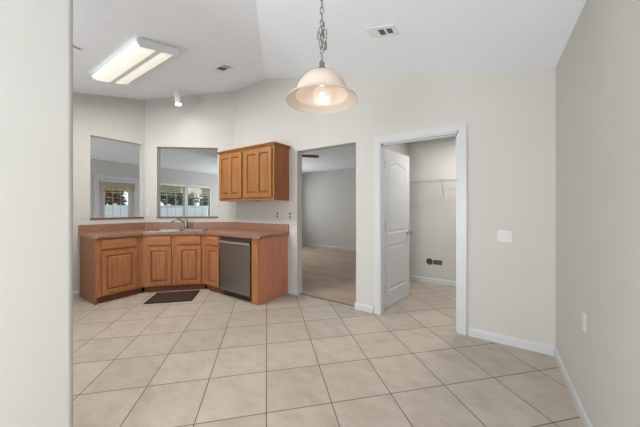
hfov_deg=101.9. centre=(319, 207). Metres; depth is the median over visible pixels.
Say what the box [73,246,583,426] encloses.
floor
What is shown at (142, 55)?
fluorescent light
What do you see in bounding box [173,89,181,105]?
ceiling spotlight
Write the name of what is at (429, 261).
air vent
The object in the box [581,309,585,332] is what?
wall outlet
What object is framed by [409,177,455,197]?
wire shelf
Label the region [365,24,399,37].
ceiling vent
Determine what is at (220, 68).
ceiling vent
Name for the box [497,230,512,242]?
wall switch
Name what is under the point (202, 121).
wall
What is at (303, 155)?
ceiling fan
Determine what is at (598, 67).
wall
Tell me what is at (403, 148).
wall
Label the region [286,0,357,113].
pendant lamp
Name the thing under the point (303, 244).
baseboard
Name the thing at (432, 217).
wall
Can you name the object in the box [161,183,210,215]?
window
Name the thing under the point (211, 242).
base cabinet
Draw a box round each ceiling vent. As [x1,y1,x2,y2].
[209,63,233,72]
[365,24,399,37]
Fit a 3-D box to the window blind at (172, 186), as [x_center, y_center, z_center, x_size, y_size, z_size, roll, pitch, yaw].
[-4.441,-0.538,7.809,0.040,0.320,0.765,0,0,33]
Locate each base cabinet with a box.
[80,235,142,304]
[143,234,204,291]
[204,234,223,293]
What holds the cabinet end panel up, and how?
on the floor
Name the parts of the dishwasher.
handle, control panel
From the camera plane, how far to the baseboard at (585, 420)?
1.71 m
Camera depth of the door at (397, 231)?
3.47 m
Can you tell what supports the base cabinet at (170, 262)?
on the floor
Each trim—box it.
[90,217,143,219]
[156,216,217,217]
[300,293,353,305]
[374,123,466,335]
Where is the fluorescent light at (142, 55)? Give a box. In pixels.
[90,37,178,85]
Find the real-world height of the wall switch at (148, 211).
0.117 m
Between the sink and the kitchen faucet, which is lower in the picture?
the sink
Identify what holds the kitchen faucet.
on the countertop at (231, 229)
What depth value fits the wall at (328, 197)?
8.15 m
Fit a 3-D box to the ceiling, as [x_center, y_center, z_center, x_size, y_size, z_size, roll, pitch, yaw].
[-1.959,-1.657,3.895,8.682,0.975,9.790,0,0,33]
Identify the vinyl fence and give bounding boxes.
[105,203,207,217]
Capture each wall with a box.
[73,92,144,291]
[90,159,217,217]
[145,91,233,221]
[234,67,555,345]
[302,168,355,247]
[385,143,408,155]
[409,136,455,280]
[556,0,639,426]
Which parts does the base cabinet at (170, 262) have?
door, drawer, drawer, door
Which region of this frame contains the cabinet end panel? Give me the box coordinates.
[252,235,287,305]
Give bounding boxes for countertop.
[78,222,288,238]
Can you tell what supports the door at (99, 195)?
in the wall at (97, 167)
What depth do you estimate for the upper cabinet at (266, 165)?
3.73 m
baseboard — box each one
[73,291,79,297]
[289,275,554,355]
[302,243,355,250]
[554,346,592,426]
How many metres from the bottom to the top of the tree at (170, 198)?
4.796 m
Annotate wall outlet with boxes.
[81,210,86,217]
[276,211,281,218]
[288,211,291,218]
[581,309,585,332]
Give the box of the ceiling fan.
[302,152,318,157]
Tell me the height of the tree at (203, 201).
4.510 m
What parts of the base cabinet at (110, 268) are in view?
frame, drawer, door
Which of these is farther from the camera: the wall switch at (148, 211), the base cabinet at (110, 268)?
the wall switch at (148, 211)
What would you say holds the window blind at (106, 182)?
attached to the wall at (97, 167)
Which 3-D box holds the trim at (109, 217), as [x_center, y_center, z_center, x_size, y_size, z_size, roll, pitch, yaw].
[-3.239,0.166,4.143,0.152,0.022,0.705,0,0,33]
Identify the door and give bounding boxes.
[94,175,138,217]
[385,149,411,308]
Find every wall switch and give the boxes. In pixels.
[146,209,150,215]
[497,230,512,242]
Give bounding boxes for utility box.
[434,260,441,264]
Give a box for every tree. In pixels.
[105,185,127,204]
[161,186,198,205]
[199,190,207,205]
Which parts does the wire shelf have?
rail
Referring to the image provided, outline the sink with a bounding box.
[147,229,207,231]
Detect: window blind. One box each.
[101,180,135,193]
[161,184,184,195]
[188,186,209,197]
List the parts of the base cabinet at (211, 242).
door, drawer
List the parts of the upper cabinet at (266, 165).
door, frame, crown moulding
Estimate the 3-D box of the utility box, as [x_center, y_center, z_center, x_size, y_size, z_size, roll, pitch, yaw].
[1.964,0.913,4.329,0.128,0.072,0.010,0,0,33]
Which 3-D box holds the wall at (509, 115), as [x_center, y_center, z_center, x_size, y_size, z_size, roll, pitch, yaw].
[0.338,-0.398,3.406,4.347,3.335,0.120,0,0,33]
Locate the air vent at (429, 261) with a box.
[426,258,433,264]
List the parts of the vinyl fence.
post, rail, rail, post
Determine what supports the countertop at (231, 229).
on the base cabinet at (170, 262)
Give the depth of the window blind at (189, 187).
8.52 m
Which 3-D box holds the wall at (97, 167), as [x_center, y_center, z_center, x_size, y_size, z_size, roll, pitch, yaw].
[-5.217,0.040,6.731,0.120,2.460,7.700,0,0,33]
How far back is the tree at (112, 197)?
13.52 m
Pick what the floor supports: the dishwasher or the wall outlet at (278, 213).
the dishwasher
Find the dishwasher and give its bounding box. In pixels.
[219,236,251,301]
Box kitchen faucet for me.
[171,217,193,228]
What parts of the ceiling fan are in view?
blade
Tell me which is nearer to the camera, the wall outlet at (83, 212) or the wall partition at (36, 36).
the wall partition at (36, 36)
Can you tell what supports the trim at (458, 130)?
attached to the wall at (509, 115)
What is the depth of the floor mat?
3.65 m
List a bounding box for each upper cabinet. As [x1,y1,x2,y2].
[216,148,243,201]
[242,141,290,200]
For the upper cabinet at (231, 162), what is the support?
attached to the wall at (509, 115)
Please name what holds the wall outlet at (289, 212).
attached to the wall at (509, 115)
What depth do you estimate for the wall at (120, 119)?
3.83 m
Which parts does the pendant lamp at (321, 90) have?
lamp shade, chain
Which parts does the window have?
sash, sash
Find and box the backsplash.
[78,222,288,232]
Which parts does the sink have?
bowl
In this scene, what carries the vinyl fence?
on the ground
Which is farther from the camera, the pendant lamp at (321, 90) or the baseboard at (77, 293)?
the baseboard at (77, 293)
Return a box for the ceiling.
[73,0,585,173]
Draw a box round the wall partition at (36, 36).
[0,0,72,426]
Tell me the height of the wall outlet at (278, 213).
0.117 m
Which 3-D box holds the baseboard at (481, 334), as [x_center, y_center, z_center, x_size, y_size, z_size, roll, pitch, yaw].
[1.392,1.229,3.667,3.295,0.082,1.744,0,0,33]
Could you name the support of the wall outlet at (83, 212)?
attached to the wall at (120, 119)
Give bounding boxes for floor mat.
[143,290,199,303]

